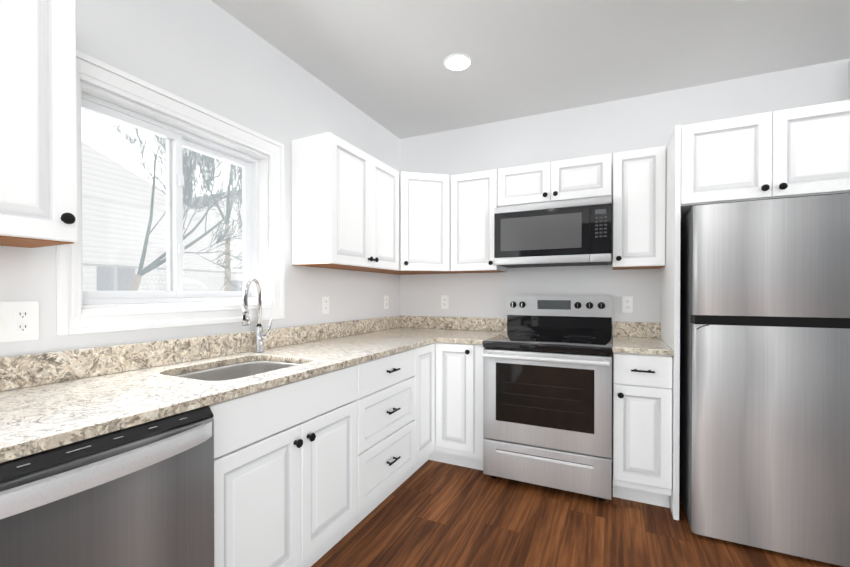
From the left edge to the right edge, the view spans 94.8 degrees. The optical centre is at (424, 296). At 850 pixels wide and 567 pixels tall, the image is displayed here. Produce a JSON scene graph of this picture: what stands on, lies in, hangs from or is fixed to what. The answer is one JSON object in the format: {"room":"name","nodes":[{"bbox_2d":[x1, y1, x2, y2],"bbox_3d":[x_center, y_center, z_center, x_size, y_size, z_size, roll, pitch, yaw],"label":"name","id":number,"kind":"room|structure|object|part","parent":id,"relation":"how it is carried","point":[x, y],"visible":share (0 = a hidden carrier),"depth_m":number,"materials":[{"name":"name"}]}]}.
{"room":"kitchen","nodes":[
{"label":"kitchen","id":0,"kind":"room"},
{"bbox_2d":[0,0,399,356],"bbox_3d":[-1.582,-0.119,0.887,0.150,2.660,6.300,0,0,25],"label":"wall","id":1,"kind":"structure","parent":0,"point":[209,55],"depth_m":1.94,"materials":[{"name":"paint"}]},
{"bbox_2d":[0,301,38,341],"bbox_3d":[-1.319,0.081,1.248,0.014,0.128,0.134,0,0,25],"label":"electrical outlet","id":2,"kind":"object","parent":1,"relation":"attached to","point":[19,320],"visible":1,"depth_m":1.26,"materials":[{"name":"white plastic"}]},
{"bbox_2d":[0,0,76,247],"bbox_3d":[-1.262,-0.541,0.992,0.328,0.767,0.505,0,0,25],"label":"upper cabinet","id":3,"kind":"object","parent":1,"relation":"attached to","point":[38,173],"visible":1,"depth_m":1.09,"materials":[{"name":"white wood"}]},
{"bbox_2d":[56,50,284,335],"bbox_3d":[-1.108,-0.371,1.836,0.170,1.005,1.022,0,0,25],"label":"window","id":4,"kind":"structure","parent":1,"relation":"in","point":[102,311],"depth_m":1.79,"materials":[{"name":"white"}]},
{"bbox_3d":[-1.160,-0.371,1.831,0.038,0.692,0.763,0,0,25],"label":"glass","id":5,"kind":"part","parent":4,"relation":"part of","materials":[{"name":"clear glass"}]},
{"bbox_2d":[322,297,328,313],"bbox_3d":[-0.668,0.060,2.626,0.007,0.115,0.070,0,0,25],"label":"electrical outlet","id":6,"kind":"object","parent":1,"relation":"attached to","point":[325,305],"visible":1,"depth_m":2.62,"materials":[{"name":"white plastic"}]},
{"bbox_2d":[291,132,398,271],"bbox_3d":[-0.482,-0.562,2.632,0.328,0.747,0.793,0,0,25],"label":"upper cabinet","id":7,"kind":"object","parent":1,"relation":"attached to","point":[345,205],"visible":1,"depth_m":2.34,"materials":[{"name":"white wood"}]},
{"bbox_2d":[384,296,387,308],"bbox_3d":[-0.331,0.051,3.334,0.007,0.115,0.070,0,0,25],"label":"electrical outlet","id":8,"kind":"object","parent":1,"relation":"attached to","point":[385,302],"visible":1,"depth_m":3.33,"materials":[{"name":"white plastic"}]},
{"bbox_2d":[374,171,456,274],"bbox_3d":[-0.072,-0.566,3.171,0.607,0.747,0.564,0,0,25],"label":"upper cabinet","id":9,"kind":"object","parent":1,"relation":"attached to","point":[424,223],"visible":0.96,"depth_m":2.97,"materials":[{"name":"white wood"}]},
{"bbox_2d":[211,0,849,138],"bbox_3d":[0.992,-1.449,0.762,4.900,0.197,8.300,0,0,25],"label":"ceiling","id":10,"kind":"structure","parent":0,"point":[380,62],"depth_m":2.20,"materials":[{"name":"paint"}]},
{"bbox_2d":[443,53,471,70],"bbox_3d":[0.197,-1.406,2.356,0.176,0.006,0.176,0,0,25],"label":"recessed light","id":11,"kind":"object","parent":10,"relation":"in","point":[457,62],"visible":1,"depth_m":2.35,"materials":[{"name":"white plastic"}]},
{"bbox_2d":[311,460,843,566],"bbox_3d":[0.992,1.252,0.781,4.900,0.080,8.300,0,0,25],"label":"floor","id":12,"kind":"structure","parent":0,"point":[430,513],"depth_m":1.98,"materials":[{"name":"brown wood"}]},
{"bbox_2d":[0,406,213,566],"bbox_3d":[-1.021,0.771,1.030,0.686,0.879,0.594,0,0,25],"label":"dishwasher","id":13,"kind":"object","parent":12,"relation":"on","point":[140,495],"visible":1,"depth_m":0.94,"materials":[{"name":"grey metal"}]},
{"bbox_2d":[208,364,357,566],"bbox_3d":[-0.760,0.765,1.676,0.655,0.881,0.783,0,0,25],"label":"base cabinet","id":14,"kind":"object","parent":12,"relation":"on","point":[285,475],"visible":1,"depth_m":1.49,"materials":[{"name":"white wood"}]},
{"bbox_2d":[342,348,414,536],"bbox_3d":[-0.459,0.761,2.308,0.656,0.881,0.608,0,0,25],"label":"drawers","id":15,"kind":"object","parent":12,"relation":"on","point":[386,423],"visible":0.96,"depth_m":2.13,"materials":[{"name":"white wood"}]},
{"bbox_2d":[402,342,484,482],"bbox_3d":[0.020,0.756,2.936,0.982,0.881,0.928,0,0,25],"label":"base cabinet","id":16,"kind":"object","parent":12,"relation":"on","point":[448,419],"visible":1,"depth_m":2.65,"materials":[{"name":"white wood"}]},
{"bbox_2d":[0,315,506,462],"bbox_3d":[-0.584,0.256,1.659,0.985,0.136,3.746,0,0,25],"label":"countertop","id":17,"kind":"structure","parent":16,"relation":"on","point":[51,400],"depth_m":1.41,"materials":[{"name":"stone"}]},
{"bbox_2d":[174,361,298,380],"bbox_3d":[-0.773,0.423,1.661,0.444,0.196,0.559,0,0,25],"label":"sink","id":18,"kind":"object","parent":17,"relation":"in","point":[236,371],"visible":0.08,"depth_m":1.86,"materials":[{"name":"metal"}]},
{"bbox_2d":[242,277,272,352],"bbox_3d":[-0.859,0.097,1.956,0.137,0.388,0.221,0,0,25],"label":"faucet","id":19,"kind":"object","parent":17,"relation":"on","point":[260,335],"visible":1,"depth_m":2.02,"materials":[{"name":"silver metal"}]},
{"bbox_2d":[482,295,611,500],"bbox_3d":[0.844,0.596,2.638,0.752,1.205,0.724,0,0,25],"label":"range","id":20,"kind":"object","parent":12,"relation":"on","point":[547,390],"visible":1,"depth_m":2.39,"materials":[{"name":"silver metal"}]},
{"bbox_2d":[612,352,672,507],"bbox_3d":[1.342,0.760,2.458,0.291,0.881,0.656,0,0,25],"label":"base cabinet","id":21,"kind":"object","parent":12,"relation":"on","point":[642,435],"visible":1,"depth_m":2.20,"materials":[{"name":"white wood"}]},
{"bbox_2d":[612,321,673,355],"bbox_3d":[1.344,0.250,2.460,0.298,0.136,0.644,0,0,25],"label":"countertop","id":22,"kind":"structure","parent":21,"relation":"on","point":[637,337],"depth_m":2.60,"materials":[{"name":"stone"}]},
{"bbox_2d":[660,100,849,519],"bbox_3d":[1.836,0.144,2.207,0.806,2.116,0.678,0,0,25],"label":"surround","id":23,"kind":"object","parent":12,"relation":"on","point":[796,152],"visible":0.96,"depth_m":1.98,"materials":[{"name":"white wood"}]},
{"bbox_2d":[679,193,849,566],"bbox_3d":[1.806,0.370,2.134,0.698,1.665,0.766,0,0,25],"label":"refrigerator","id":24,"kind":"object","parent":12,"relation":"on","point":[764,450],"visible":0.96,"depth_m":1.81,"materials":[{"name":"grey metal"}]},
{"bbox_2d":[400,59,849,434],"bbox_3d":[1.951,-0.131,2.613,4.750,2.660,0.150,0,0,25],"label":"wall","id":25,"kind":"structure","parent":0,"point":[640,122],"depth_m":2.90,"materials":[{"name":"paint"}]},
{"bbox_2d":[441,295,448,308],"bbox_3d":[0.171,0.051,3.371,0.070,0.115,0.007,0,0,25],"label":"electrical outlet","id":26,"kind":"object","parent":25,"relation":"attached to","point":[444,301],"visible":1,"depth_m":3.37,"materials":[{"name":"white plastic"}]},
{"bbox_2d":[451,169,505,272],"bbox_3d":[0.417,-0.566,3.070,0.368,0.747,0.328,0,0,25],"label":"upper cabinet","id":27,"kind":"object","parent":25,"relation":"attached to","point":[474,199],"visible":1,"depth_m":2.95,"materials":[{"name":"white wood"}]},
{"bbox_2d":[498,153,611,206],"bbox_3d":[0.929,-0.787,2.825,0.756,0.300,0.328,0,0,25],"label":"upper cabinet","id":28,"kind":"object","parent":25,"relation":"attached to","point":[588,177],"visible":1,"depth_m":2.69,"materials":[{"name":"white wood"}]},
{"bbox_2d":[494,197,611,267],"bbox_3d":[0.918,-0.429,2.802,0.756,0.409,0.379,0,0,25],"label":"microwave","id":29,"kind":"object","parent":28,"relation":"attached to","point":[566,233],"visible":1,"depth_m":2.63,"materials":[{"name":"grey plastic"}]},
{"bbox_2d":[622,296,632,312],"bbox_3d":[1.435,0.058,2.771,0.070,0.115,0.007,0,0,25],"label":"electrical outlet","id":30,"kind":"object","parent":25,"relation":"attached to","point":[627,304],"visible":1,"depth_m":2.77,"materials":[{"name":"white plastic"}]},
{"bbox_2d":[612,146,665,269],"bbox_3d":[1.411,-0.562,2.598,0.296,0.747,0.328,0,0,25],"label":"upper cabinet","id":31,"kind":"object","parent":25,"relation":"attached to","point":[639,212],"visible":1,"depth_m":2.48,"materials":[{"name":"white wood"}]},
{"label":"outside","id":32,"kind":"structure","parent":0,"visible":0},
{"bbox_2d":[81,112,241,290],"bbox_3d":[-25.252,-3.815,20.970,59.830,11.468,90.000,0,0,25],"label":"scenery","id":33,"kind":"structure","parent":32,"point":[117,192],"depth_m":9.32,"materials":[{"name":"white"}]}
]}

